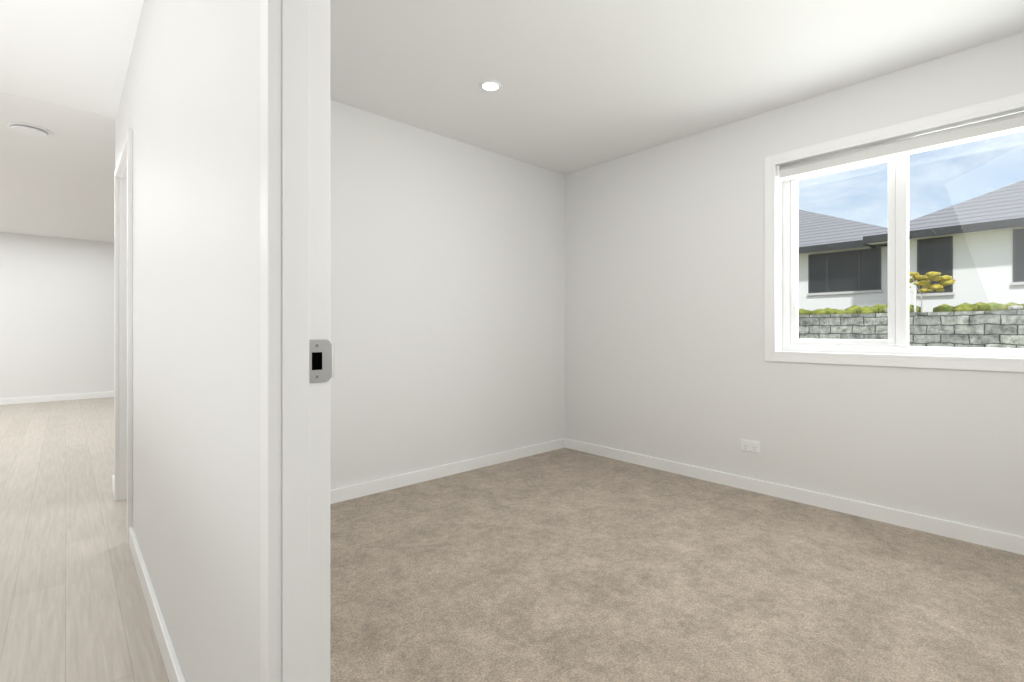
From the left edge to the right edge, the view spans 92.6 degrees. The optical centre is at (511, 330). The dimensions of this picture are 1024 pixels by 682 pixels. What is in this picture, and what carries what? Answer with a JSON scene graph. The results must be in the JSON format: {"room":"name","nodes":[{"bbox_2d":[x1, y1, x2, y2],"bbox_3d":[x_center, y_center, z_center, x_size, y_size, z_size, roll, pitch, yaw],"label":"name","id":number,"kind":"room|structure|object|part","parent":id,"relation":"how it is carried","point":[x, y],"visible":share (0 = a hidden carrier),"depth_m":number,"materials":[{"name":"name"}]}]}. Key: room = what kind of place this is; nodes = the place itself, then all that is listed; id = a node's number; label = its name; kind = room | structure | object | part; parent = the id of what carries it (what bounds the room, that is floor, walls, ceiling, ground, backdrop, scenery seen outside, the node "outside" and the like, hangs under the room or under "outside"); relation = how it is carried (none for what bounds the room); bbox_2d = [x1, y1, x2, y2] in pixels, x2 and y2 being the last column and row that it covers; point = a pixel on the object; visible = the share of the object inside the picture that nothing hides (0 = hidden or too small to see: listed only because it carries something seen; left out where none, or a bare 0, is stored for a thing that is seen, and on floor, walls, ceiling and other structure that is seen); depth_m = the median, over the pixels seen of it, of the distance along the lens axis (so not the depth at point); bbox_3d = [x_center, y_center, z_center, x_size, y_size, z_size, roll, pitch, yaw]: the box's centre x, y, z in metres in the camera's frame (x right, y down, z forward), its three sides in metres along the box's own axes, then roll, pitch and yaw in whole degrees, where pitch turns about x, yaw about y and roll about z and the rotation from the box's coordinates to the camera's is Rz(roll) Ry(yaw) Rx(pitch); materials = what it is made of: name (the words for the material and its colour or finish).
{"room":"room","nodes":[
{"label":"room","id":0,"kind":"room"},
{"bbox_2d":[0,232,113,398],"bbox_3d":[-6.996,-0.170,6.950,7.440,2.400,0.100,0,0,-42],"label":"wall","id":1,"kind":"structure","parent":0,"point":[56,315],"depth_m":7.16,"materials":[{"name":"paint"}]},
{"bbox_2d":[0,391,113,404],"bbox_3d":[-6.920,0.986,6.941,7.340,0.088,0.016,0,0,-42],"label":"trim","id":2,"kind":"structure","parent":1,"relation":"attached to","point":[21,400],"depth_m":7.15,"materials":[{"name":"white wood"}]},
{"bbox_2d":[0,397,168,681],"bbox_3d":[-2.884,1.090,2.580,7.620,0.120,12.100,0,0,-42],"label":"floor","id":3,"kind":"structure","parent":0,"point":[73,607],"depth_m":2.21,"materials":[{"name":"beige wood"}]},
{"bbox_2d":[330,448,1023,681],"bbox_3d":[0.586,1.036,1.974,2.973,0.028,3.625,0,0,-42],"label":"carpet floor","id":4,"kind":"structure","parent":3,"relation":"on","point":[564,565],"depth_m":1.95,"materials":[{"name":"beige carpet"}]},
{"bbox_2d":[115,0,259,681],"bbox_3d":[-0.435,-0.170,0.889,0.076,2.400,6.300,0,0,-42],"label":"wall","id":5,"kind":"structure","parent":0,"point":[188,113],"depth_m":1.20,"materials":[{"name":"paint"}]},
{"bbox_2d":[112,475,113,490],"bbox_3d":[-1.490,0.986,4.201,3.016,0.088,0.019,0,0,-42],"label":"trim","id":6,"kind":"structure","parent":5,"relation":"attached to","point":[112,475],"depth_m":3.16,"materials":[{"name":"white wood"}]},
{"bbox_2d":[114,129,132,544],"bbox_3d":[-2.098,0.029,2.695,0.096,2.001,0.858,0,0,-42],"label":"door frame","id":7,"kind":"structure","parent":5,"relation":"attached to","point":[127,148],"depth_m":2.96,"materials":[{"name":"white wood"}]},
{"bbox_2d":[129,526,185,681],"bbox_3d":[-1.106,0.986,1.556,0.016,0.088,2.162,0,0,-42],"label":"trim","id":8,"kind":"structure","parent":5,"relation":"attached to","point":[173,668],"depth_m":1.65,"materials":[{"name":"white wood"}]},
{"bbox_2d":[260,0,329,681],"bbox_3d":[-0.045,0.029,0.447,0.096,2.001,0.908,0,0,-42],"label":"door frame","id":9,"kind":"structure","parent":5,"relation":"attached to","point":[305,320],"depth_m":0.74,"materials":[{"name":"white wood"}]},
{"bbox_2d":[309,340,333,382],"bbox_3d":[-0.307,0.048,0.783,0.044,0.068,0.014,0,0,-42],"label":"strike plate","id":10,"kind":"object","parent":9,"relation":"attached to","point":[321,360],"visible":1,"depth_m":0.78,"materials":[{"name":"grey metal"}]},
{"bbox_2d":[330,100,563,489],"bbox_3d":[-0.653,-0.170,3.352,2.924,2.400,0.100,0,0,-42],"label":"wall","id":11,"kind":"structure","parent":0,"point":[447,296],"depth_m":3.40,"materials":[{"name":"paint"}]},
{"bbox_2d":[330,438,565,503],"bbox_3d":[-0.629,0.986,3.293,2.880,0.088,0.019,0,0,-42],"label":"trim","id":12,"kind":"structure","parent":11,"relation":"attached to","point":[341,494],"depth_m":3.38,"materials":[{"name":"white wood"}]},
{"bbox_2d":[0,0,1023,242],"bbox_3d":[-2.884,-1.430,2.580,7.620,0.120,12.100,0,0,-42],"label":"ceiling","id":13,"kind":"structure","parent":0,"point":[586,83],"depth_m":2.54,"materials":[{"name":"paint"}]},
{"bbox_2d":[5,122,52,136],"bbox_3d":[-3.282,-1.360,3.327,0.236,0.020,0.236,0,0,-42],"label":"ceiling vent","id":14,"kind":"object","parent":13,"relation":"in","point":[28,129],"visible":0.98,"depth_m":3.30,"materials":[{"name":"white plastic"}]},
{"bbox_2d":[0,92,115,118],"bbox_3d":[-2.973,-1.374,2.782,1.120,0.011,0.008,0,0,-42],"label":"joint","id":15,"kind":"object","parent":13,"relation":"attached to","point":[56,105],"visible":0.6,"depth_m":2.97,"materials":[{"name":"paint"}]},
{"bbox_2d":[480,80,500,91],"bbox_3d":[-0.120,-1.367,2.734,0.120,0.005,0.120,0,0,-42],"label":"recessed light","id":16,"kind":"object","parent":13,"relation":"in","point":[490,85],"visible":1,"depth_m":2.73,"materials":[{"name":"white plastic"}]},
{"bbox_2d":[564,32,1023,536],"bbox_3d":[-0.137,-0.170,5.088,0.180,2.400,12.100,0,0,-42],"label":"wall","id":17,"kind":"structure","parent":0,"point":[663,301],"depth_m":3.15,"materials":[{"name":"paint"}]},
{"bbox_2d":[741,439,759,452],"bbox_3d":[1.524,0.738,3.128,0.012,0.074,0.116,0,0,-42],"label":"electrical outlet plate","id":18,"kind":"object","parent":17,"relation":"attached to","point":[750,446],"visible":1,"depth_m":3.12,"materials":[{"name":"white plastic"}]},
{"bbox_2d":[566,438,1023,554],"bbox_3d":[1.657,0.986,2.979,0.016,0.088,3.565,0,0,-42],"label":"trim","id":19,"kind":"structure","parent":17,"relation":"attached to","point":[1008,542],"depth_m":2.79,"materials":[{"name":"white paint"}]},
{"bbox_2d":[764,93,1023,371],"bbox_3d":[2.092,-0.449,2.628,0.176,1.277,1.330,0,0,-42],"label":"window","id":20,"kind":"structure","parent":17,"relation":"in","point":[958,364],"depth_m":2.70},
{"bbox_3d":[1.833,-0.121,2.951,0.032,0.397,0.277,0,0,-42],"label":"window handle","id":21,"kind":"part","parent":20,"relation":"part of","materials":[{"name":"white metal"}]},
{"bbox_3d":[1.940,-0.449,2.888,0.042,1.063,0.526,0,0,-42],"label":"window sash alu","id":22,"kind":"part","parent":20,"relation":"part of","materials":[{"name":"white metal"}]},
{"bbox_2d":[777,112,1023,181],"bbox_3d":[2.069,-0.973,2.607,0.066,0.102,1.204,0,0,-42],"label":"roller blind","id":23,"kind":"object","parent":20,"relation":"attached to","point":[999,126],"visible":1,"depth_m":2.56,"materials":[{"name":"fabric"}]},
{"bbox_3d":[2.136,-0.449,2.668,0.056,1.151,1.204,0,0,-42],"label":"window frame alu","id":24,"kind":"part","parent":20,"relation":"part of","materials":[{"name":"white metal"}]},
{"label":"outside","id":25,"kind":"structure","parent":0,"visible":0},
{"bbox_3d":[24.106,0.470,28.783,45.580,1.720,70.000,0,0,-42],"label":"ground","id":26,"kind":"structure","parent":25,"visible":0},
{"bbox_2d":[799,304,887,314],"label":"plants","id":27,"kind":"object","parent":26,"relation":"on","point":[852,309],"depth_m":12.70,"materials":[{"name":"green plant"}]},
{"bbox_2d":[799,180,1023,311],"bbox_3d":[14.517,-2.787,15.964,10.130,4.793,23.160,0,0,-42],"label":"house","id":28,"kind":"structure","parent":26,"relation":"on","point":[939,219],"depth_m":13.07,"materials":[{"name":"paint"}]},
{"bbox_2d":[909,305,920,312],"label":"plants","id":29,"kind":"object","parent":26,"relation":"on","point":[911,307],"depth_m":11.67,"materials":[{"name":"green plant"}]},
{"bbox_2d":[909,271,955,311],"bbox_3d":[9.667,-0.952,11.543,0.496,1.124,1.205,0,0,-28],"label":"tree","id":30,"kind":"object","parent":26,"relation":"on","point":[927,286],"depth_m":11.36,"materials":[{"name":"yellow plant"}]},
{"bbox_2d":[933,302,1023,311],"label":"plants","id":31,"kind":"object","parent":26,"relation":"on","point":[948,308],"depth_m":10.84,"materials":[{"name":"green plant"}]},
{"bbox_3d":[3.134,1.480,9.633,10.780,0.300,70.000,0,0,-42],"label":"lawn","id":32,"kind":"structure","parent":0,"visible":0},
{"bbox_2d":[799,310,1023,347],"bbox_3d":[7.122,0.460,13.274,0.420,1.740,70.000,0,0,-42],"label":"wall","id":33,"kind":"structure","parent":32,"relation":"on","point":[950,327],"depth_m":10.64,"materials":[{"name":"stone"}]},
{"bbox_2d":[1008,305,1022,309],"bbox_3d":[10.177,-0.467,9.882,0.163,0.110,0.202,0,0,-42],"label":"rock","id":34,"kind":"object","parent":33,"relation":"on","point":[1015,307],"depth_m":9.84,"materials":[{"name":"grey stone"}]}
]}

